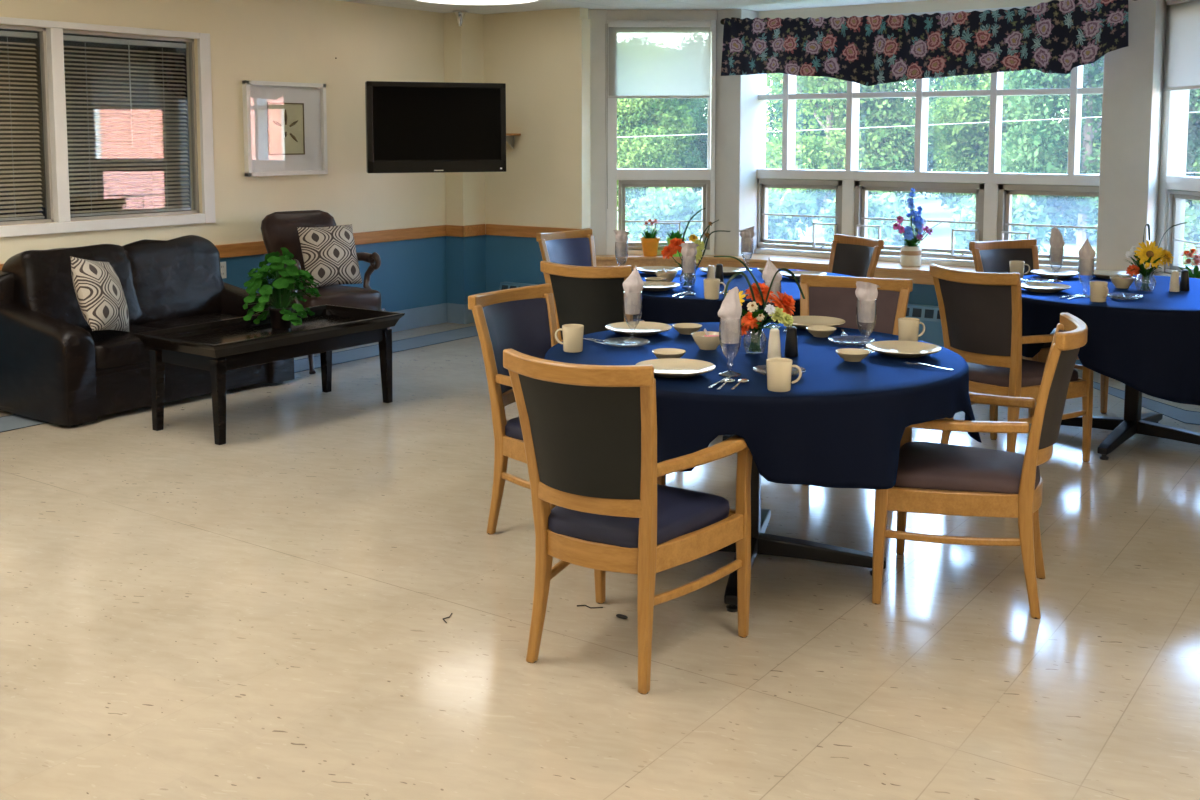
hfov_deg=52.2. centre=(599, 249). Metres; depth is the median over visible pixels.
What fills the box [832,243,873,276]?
cushion
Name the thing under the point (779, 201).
round shrub
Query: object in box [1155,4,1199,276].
window
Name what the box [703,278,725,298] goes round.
coffee mug
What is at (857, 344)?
saucer
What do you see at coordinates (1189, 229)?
round shrub
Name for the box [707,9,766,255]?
pillar
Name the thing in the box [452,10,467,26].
sprinkler
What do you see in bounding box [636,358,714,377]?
dinner plate
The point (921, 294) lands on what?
wall
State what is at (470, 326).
trim
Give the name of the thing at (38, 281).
cushion
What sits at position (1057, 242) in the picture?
cloth napkin
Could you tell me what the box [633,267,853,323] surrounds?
tablecloth
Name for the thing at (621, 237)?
cloth napkin
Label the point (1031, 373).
seat cushion
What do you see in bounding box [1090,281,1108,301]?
coffee mug
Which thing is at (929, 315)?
baseboard heater
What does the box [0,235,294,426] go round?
leather sofa
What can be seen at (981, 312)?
dining chair
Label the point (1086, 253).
cloth napkin
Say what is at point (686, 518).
seat cushion
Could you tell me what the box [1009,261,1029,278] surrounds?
coffee mug
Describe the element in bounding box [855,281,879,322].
cloth napkin
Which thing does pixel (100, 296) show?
throw pillow
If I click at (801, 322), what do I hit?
dinner plate
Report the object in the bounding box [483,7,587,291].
wall
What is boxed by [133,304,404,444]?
coffee table
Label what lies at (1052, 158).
leafy tree
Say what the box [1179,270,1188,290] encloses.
pepper shaker
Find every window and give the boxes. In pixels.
[0,17,215,236]
[588,9,716,254]
[755,6,1102,271]
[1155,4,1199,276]
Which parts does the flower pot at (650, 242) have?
pot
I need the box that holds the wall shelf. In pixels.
[506,133,520,148]
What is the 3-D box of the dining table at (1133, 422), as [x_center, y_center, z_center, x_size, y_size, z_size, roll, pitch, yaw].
[2.755,0.600,6.313,1.500,0.785,1.500,4,7,39]
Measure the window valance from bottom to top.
0.560 m
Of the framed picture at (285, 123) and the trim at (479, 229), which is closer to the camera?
the framed picture at (285, 123)
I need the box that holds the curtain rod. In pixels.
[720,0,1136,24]
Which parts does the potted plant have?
pot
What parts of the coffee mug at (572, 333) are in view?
handle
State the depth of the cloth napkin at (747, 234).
7.13 m
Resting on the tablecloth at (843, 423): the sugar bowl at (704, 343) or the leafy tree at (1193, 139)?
the sugar bowl at (704, 343)
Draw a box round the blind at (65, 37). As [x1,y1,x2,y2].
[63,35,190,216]
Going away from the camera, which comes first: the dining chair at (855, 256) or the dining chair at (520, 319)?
the dining chair at (520, 319)
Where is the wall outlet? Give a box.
[220,261,226,277]
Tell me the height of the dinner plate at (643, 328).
0.027 m
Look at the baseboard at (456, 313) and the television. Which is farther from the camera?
the baseboard at (456, 313)
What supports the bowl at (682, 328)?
on the tablecloth at (843, 423)
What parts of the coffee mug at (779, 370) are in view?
handle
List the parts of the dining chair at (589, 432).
leg, rail, rail, leg, seat frame, leg, arm, leg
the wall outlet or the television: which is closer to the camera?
the wall outlet
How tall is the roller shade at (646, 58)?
1.518 m
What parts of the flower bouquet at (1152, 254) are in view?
grass blade, grass blade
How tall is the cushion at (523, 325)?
0.345 m
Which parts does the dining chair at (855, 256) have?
leg, rail, leg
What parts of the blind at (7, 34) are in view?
ladder cord, head rail, rail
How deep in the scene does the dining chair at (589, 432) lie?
3.52 m
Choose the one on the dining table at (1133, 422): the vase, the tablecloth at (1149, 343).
the tablecloth at (1149, 343)
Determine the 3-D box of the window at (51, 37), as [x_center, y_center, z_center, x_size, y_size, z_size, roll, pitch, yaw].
[-3.307,-0.742,7.448,0.120,1.275,2.200,4,7,35]
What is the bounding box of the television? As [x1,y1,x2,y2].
[365,81,505,172]
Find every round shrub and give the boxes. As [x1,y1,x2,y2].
[625,187,701,241]
[764,188,817,244]
[818,191,914,250]
[949,195,1050,254]
[1091,201,1199,261]
[1183,238,1198,266]
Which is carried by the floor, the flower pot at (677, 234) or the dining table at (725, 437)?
the dining table at (725, 437)
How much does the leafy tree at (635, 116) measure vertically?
6.178 m
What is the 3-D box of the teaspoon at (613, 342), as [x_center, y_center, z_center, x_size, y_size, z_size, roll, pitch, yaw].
[0.011,0.347,4.688,0.168,0.007,0.034,5,7,44]
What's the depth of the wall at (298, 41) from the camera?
8.99 m
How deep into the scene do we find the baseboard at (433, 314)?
10.12 m
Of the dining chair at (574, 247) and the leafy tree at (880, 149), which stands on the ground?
the leafy tree at (880, 149)
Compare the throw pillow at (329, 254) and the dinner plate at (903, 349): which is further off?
the throw pillow at (329, 254)
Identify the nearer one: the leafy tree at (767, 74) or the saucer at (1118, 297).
the saucer at (1118, 297)
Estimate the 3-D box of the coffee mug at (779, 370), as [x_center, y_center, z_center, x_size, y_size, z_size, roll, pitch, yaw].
[0.563,0.389,3.800,0.081,0.094,0.100,-5,7,-42]
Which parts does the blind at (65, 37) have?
ladder cord, head rail, rail, ladder cord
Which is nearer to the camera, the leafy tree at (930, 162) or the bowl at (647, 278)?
the bowl at (647, 278)
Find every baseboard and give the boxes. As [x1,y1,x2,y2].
[390,303,446,331]
[447,303,474,323]
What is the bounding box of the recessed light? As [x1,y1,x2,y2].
[413,0,540,5]
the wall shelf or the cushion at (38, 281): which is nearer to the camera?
the cushion at (38, 281)
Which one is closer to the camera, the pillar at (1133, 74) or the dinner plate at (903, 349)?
the dinner plate at (903, 349)
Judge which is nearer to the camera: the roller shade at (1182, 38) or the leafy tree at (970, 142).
the roller shade at (1182, 38)
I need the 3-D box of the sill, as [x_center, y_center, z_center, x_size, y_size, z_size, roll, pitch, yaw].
[2.176,0.154,8.989,4.996,0.028,1.160,4,7,35]
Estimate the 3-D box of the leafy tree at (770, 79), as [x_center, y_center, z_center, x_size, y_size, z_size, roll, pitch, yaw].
[9.400,-5.786,52.012,5.614,7.568,5.489,2,6,22]
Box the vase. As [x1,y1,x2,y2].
[900,245,921,266]
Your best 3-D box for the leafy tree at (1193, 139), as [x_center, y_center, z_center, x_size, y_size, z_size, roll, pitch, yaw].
[21.733,-5.836,43.652,7.562,9.800,7.149,-2,6,-16]
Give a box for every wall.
[0,0,446,311]
[443,12,485,304]
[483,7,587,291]
[632,270,1081,364]
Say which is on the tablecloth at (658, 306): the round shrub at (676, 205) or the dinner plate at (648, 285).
the dinner plate at (648, 285)
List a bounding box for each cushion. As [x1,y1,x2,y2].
[2,244,140,330]
[88,325,158,368]
[123,235,224,324]
[139,313,243,328]
[483,298,551,393]
[505,417,522,439]
[545,238,591,265]
[548,484,729,547]
[809,287,899,333]
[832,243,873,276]
[894,441,1039,493]
[968,359,1077,386]
[980,248,1033,274]
[1042,328,1055,347]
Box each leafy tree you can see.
[617,98,697,215]
[619,98,707,194]
[638,98,707,202]
[765,73,943,233]
[765,74,796,167]
[765,75,905,218]
[767,73,823,137]
[901,77,952,198]
[928,61,1102,208]
[928,77,1080,208]
[988,56,1192,244]
[1056,63,1102,185]
[1095,74,1199,217]
[1188,89,1199,219]
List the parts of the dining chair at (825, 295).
leg, rail, leg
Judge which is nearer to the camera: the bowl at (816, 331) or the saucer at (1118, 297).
the bowl at (816, 331)
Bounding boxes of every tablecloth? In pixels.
[544,322,981,489]
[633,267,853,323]
[1020,275,1199,405]
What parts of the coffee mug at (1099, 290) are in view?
handle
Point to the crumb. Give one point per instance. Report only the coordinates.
(617, 615)
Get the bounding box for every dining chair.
[468,283,665,534]
[503,349,752,693]
[536,229,644,321]
[540,261,632,341]
[800,274,912,485]
[828,234,883,277]
[872,313,1087,618]
[929,264,1092,461]
[969,239,1108,417]
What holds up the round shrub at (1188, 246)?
on the ground
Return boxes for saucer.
[603,340,648,347]
[752,369,805,376]
[828,338,874,345]
[1108,295,1141,299]
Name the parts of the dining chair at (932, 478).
leg, leg, seat frame, arm, arm, leg, rail, leg, rail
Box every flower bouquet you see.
[661,208,729,285]
[714,256,804,351]
[893,188,941,246]
[1125,222,1186,290]
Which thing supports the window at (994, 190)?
in the wall header
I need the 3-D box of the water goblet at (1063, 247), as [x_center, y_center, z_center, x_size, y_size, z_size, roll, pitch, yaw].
[2.464,0.076,6.617,0.075,0.190,0.075,4,7,35]
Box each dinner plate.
[605,321,671,335]
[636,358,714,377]
[637,266,680,274]
[642,281,679,290]
[699,267,745,274]
[781,271,826,278]
[792,316,844,328]
[866,341,941,357]
[1021,282,1070,292]
[1030,269,1079,277]
[1092,270,1134,278]
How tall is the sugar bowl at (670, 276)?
0.055 m
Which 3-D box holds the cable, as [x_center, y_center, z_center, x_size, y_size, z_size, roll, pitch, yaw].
[-0.511,-2.688,26.814,36.330,1.017,0.016,3,6,29]
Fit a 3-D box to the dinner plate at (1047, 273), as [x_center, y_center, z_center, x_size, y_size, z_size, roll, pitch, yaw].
[2.541,0.137,6.838,0.267,0.027,0.267,4,7,35]
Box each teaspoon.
[587,338,618,343]
[716,379,734,389]
[731,379,748,389]
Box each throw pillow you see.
[70,256,129,331]
[297,224,361,288]
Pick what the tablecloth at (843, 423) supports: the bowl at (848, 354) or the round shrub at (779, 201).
the bowl at (848, 354)
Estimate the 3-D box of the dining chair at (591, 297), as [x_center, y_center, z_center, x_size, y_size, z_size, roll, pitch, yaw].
[0.049,0.519,6.265,0.614,0.956,0.669,3,6,27]
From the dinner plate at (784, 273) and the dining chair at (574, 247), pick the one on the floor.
the dining chair at (574, 247)
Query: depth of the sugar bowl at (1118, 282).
6.32 m
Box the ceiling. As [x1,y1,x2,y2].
[337,0,926,14]
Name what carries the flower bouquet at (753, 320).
in the flower vase
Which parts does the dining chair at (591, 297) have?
leg, rail, leg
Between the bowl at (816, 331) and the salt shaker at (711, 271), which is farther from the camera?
the salt shaker at (711, 271)
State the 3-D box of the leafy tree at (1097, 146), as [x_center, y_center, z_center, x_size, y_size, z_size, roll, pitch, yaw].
[23.103,-6.638,52.190,7.562,9.800,7.149,-2,6,-19]
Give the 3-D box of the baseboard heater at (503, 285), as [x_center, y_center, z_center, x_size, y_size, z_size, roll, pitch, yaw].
[-0.557,0.461,10.117,0.650,0.350,0.100,4,7,35]
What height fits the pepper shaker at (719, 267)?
0.107 m
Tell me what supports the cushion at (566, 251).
on the dining chair at (574, 247)
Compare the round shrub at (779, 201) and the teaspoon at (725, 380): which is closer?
the teaspoon at (725, 380)
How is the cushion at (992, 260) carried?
on the dining chair at (988, 256)
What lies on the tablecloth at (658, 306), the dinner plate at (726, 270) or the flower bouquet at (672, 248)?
the dinner plate at (726, 270)
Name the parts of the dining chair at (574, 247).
leg, rail, leg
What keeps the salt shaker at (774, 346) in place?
on the tablecloth at (843, 423)
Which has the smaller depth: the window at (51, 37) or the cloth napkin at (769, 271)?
the cloth napkin at (769, 271)
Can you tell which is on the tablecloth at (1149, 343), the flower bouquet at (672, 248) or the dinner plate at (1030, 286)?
the dinner plate at (1030, 286)
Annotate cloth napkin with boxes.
[613,230,629,256]
[623,266,643,314]
[679,243,698,272]
[718,287,741,343]
[739,226,754,251]
[762,257,781,301]
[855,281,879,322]
[1050,227,1064,261]
[1078,238,1095,275]
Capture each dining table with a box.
[718,457,885,611]
[722,435,733,440]
[1061,384,1199,459]
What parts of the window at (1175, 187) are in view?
sash, crank frame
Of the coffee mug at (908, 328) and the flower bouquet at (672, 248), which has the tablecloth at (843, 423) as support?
the coffee mug at (908, 328)
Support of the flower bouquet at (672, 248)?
in the flower vase
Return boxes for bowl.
[645,277,666,280]
[652,348,685,358]
[655,270,676,281]
[672,323,701,333]
[691,331,720,349]
[806,326,835,336]
[835,348,869,361]
[1110,276,1134,287]
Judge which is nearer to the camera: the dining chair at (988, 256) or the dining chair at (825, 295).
the dining chair at (825, 295)
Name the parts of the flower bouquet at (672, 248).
grass blade, grass blade, grass blade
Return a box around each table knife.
[583,338,612,345]
[708,377,730,388]
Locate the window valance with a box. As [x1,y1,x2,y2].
[721,0,1127,85]
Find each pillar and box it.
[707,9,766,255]
[1096,0,1165,274]
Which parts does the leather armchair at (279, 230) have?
arm post, backrest, leg, seat, arm, arm post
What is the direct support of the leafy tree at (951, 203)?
on the ground
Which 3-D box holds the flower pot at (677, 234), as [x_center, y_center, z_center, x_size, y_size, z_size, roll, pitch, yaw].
[0.614,-0.059,9.946,0.153,0.219,0.164,0,5,-4]
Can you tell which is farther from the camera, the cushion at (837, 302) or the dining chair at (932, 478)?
the cushion at (837, 302)
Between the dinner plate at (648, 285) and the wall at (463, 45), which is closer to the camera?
the dinner plate at (648, 285)
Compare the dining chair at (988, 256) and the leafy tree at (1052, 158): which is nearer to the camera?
the dining chair at (988, 256)
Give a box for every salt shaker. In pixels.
[707,265,714,277]
[767,328,780,358]
[1169,270,1179,291]
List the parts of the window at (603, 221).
sash, crank frame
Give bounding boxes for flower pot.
[640,219,660,256]
[666,230,685,256]
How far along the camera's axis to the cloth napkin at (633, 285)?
4.61 m
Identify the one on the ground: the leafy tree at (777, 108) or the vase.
the leafy tree at (777, 108)
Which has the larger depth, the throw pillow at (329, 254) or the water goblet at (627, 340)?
the throw pillow at (329, 254)
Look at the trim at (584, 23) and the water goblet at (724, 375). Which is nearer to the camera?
the water goblet at (724, 375)
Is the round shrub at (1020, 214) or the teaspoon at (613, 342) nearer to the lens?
the teaspoon at (613, 342)
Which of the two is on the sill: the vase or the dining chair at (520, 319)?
the vase
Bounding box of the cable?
[617,112,1199,137]
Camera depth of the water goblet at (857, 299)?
4.49 m
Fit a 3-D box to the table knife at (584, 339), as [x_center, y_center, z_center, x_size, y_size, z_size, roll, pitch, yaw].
[-0.015,0.350,4.662,0.016,0.006,0.200,-4,7,-39]
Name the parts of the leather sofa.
frame, arm, panel, arm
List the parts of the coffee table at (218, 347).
leg, leg, leg, leg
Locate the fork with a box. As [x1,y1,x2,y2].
[904,362,953,369]
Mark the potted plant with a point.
(282, 316)
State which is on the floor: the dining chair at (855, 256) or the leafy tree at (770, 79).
the dining chair at (855, 256)
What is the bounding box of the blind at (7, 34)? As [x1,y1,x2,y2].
[0,31,43,220]
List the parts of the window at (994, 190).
sash, crank frame, crank frame, sash, crank frame, crank frame, sash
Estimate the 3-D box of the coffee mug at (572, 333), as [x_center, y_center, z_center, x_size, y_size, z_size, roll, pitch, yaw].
[-0.106,0.323,4.502,0.082,0.094,0.100,-5,7,-42]
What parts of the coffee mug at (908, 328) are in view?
handle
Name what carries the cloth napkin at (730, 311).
in the water goblet at (724, 375)
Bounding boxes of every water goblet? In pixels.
[623,291,642,342]
[719,317,741,376]
[764,281,780,327]
[856,299,876,351]
[1049,247,1063,281]
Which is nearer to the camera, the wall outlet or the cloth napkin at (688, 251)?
the cloth napkin at (688, 251)
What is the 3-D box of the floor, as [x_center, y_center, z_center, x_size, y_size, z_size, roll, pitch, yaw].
[-0.606,1.250,4.229,13.100,0.120,12.600,4,7,35]
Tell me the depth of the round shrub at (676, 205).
32.61 m
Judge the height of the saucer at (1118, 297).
0.020 m
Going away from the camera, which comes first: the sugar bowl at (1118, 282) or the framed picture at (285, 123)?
the sugar bowl at (1118, 282)
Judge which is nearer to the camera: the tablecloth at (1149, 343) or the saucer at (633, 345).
the saucer at (633, 345)
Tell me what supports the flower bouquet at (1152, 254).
in the flower vase
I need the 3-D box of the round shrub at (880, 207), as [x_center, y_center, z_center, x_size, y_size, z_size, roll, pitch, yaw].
[6.510,-0.366,29.440,2.306,2.247,2.265,-1,5,-8]
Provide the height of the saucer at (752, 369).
0.020 m
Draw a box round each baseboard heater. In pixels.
[499,282,538,289]
[906,304,943,346]
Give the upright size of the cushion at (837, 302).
0.345 m
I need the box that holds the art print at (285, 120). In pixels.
[267,102,304,154]
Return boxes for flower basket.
[1175,249,1199,278]
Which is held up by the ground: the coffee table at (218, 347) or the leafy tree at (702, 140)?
the leafy tree at (702, 140)
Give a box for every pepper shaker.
[715,264,723,282]
[785,326,797,356]
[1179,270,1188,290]
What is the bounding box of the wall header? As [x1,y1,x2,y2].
[758,0,1063,18]
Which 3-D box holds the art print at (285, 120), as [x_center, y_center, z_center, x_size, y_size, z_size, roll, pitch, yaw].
[-2.261,-0.874,8.842,0.022,0.374,0.334,4,7,35]
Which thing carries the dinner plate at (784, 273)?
on the tablecloth at (658, 306)
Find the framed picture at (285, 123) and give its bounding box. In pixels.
[242,80,327,176]
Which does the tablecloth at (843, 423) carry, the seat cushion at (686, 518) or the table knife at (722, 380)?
the table knife at (722, 380)
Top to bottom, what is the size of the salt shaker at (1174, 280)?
0.107 m
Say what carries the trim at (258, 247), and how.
attached to the wall at (298, 41)
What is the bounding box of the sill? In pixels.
[596,253,975,273]
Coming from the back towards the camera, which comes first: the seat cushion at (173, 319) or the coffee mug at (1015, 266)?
the seat cushion at (173, 319)
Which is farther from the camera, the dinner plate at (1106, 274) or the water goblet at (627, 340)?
the dinner plate at (1106, 274)
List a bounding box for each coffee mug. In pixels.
[555,324,583,352]
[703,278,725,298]
[766,358,801,391]
[898,318,924,341]
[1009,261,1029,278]
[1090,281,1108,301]
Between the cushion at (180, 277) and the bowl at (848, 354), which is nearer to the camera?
the bowl at (848, 354)
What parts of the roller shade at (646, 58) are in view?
pull chain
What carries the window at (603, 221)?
in the wall at (536, 54)
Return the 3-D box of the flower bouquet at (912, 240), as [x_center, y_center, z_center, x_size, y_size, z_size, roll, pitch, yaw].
[2.374,-0.186,9.174,0.336,0.557,0.199,3,6,26]
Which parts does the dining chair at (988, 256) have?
leg, rail, leg, leg, seat frame, leg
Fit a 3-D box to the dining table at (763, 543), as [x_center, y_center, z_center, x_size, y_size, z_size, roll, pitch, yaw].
[0.554,0.771,4.495,1.500,0.785,1.500,1,6,14]
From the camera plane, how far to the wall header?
9.34 m
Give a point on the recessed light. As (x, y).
(445, 2)
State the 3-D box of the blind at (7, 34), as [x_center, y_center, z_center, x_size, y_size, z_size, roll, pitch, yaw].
[-3.664,-0.714,7.055,0.048,1.118,0.925,4,7,35]
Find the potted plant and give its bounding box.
[243,247,321,328]
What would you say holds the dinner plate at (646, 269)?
on the tablecloth at (658, 306)
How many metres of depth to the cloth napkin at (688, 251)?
6.07 m
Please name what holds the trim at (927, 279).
attached to the wall at (921, 294)
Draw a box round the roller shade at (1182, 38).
[1162,0,1199,90]
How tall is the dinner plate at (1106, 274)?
0.027 m
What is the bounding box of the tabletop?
[133,304,404,357]
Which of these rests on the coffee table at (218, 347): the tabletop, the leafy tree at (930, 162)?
the tabletop
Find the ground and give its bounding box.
[617,187,1199,260]
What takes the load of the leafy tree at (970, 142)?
on the ground
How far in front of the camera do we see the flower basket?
7.67 m
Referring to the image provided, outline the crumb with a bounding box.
[616,614,627,618]
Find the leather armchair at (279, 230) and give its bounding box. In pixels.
[261,210,389,373]
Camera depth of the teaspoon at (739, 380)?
3.91 m
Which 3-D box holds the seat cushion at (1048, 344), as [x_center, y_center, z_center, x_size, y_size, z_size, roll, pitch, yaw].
[2.530,0.497,7.076,0.478,0.096,0.494,-2,6,-24]
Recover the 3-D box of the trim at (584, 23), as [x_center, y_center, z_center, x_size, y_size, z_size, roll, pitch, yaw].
[-0.119,-1.007,9.819,0.020,1.670,0.119,4,7,35]
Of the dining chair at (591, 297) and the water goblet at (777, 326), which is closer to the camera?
the water goblet at (777, 326)
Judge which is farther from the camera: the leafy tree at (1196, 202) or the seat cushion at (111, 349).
the leafy tree at (1196, 202)
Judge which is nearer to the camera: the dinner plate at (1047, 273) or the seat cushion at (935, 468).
the seat cushion at (935, 468)
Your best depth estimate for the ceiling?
9.48 m
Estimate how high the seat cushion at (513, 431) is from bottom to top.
0.096 m
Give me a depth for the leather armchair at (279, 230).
8.47 m
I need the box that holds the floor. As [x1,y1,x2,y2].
[0,322,1199,799]
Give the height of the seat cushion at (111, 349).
0.172 m
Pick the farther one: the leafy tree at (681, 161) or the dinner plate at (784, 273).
the leafy tree at (681, 161)
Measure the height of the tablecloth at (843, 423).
0.286 m
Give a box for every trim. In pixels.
[0,225,445,269]
[0,327,1199,431]
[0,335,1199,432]
[2,326,1196,416]
[446,224,589,237]
[580,18,589,228]
[596,260,933,284]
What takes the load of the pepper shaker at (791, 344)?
on the tablecloth at (843, 423)

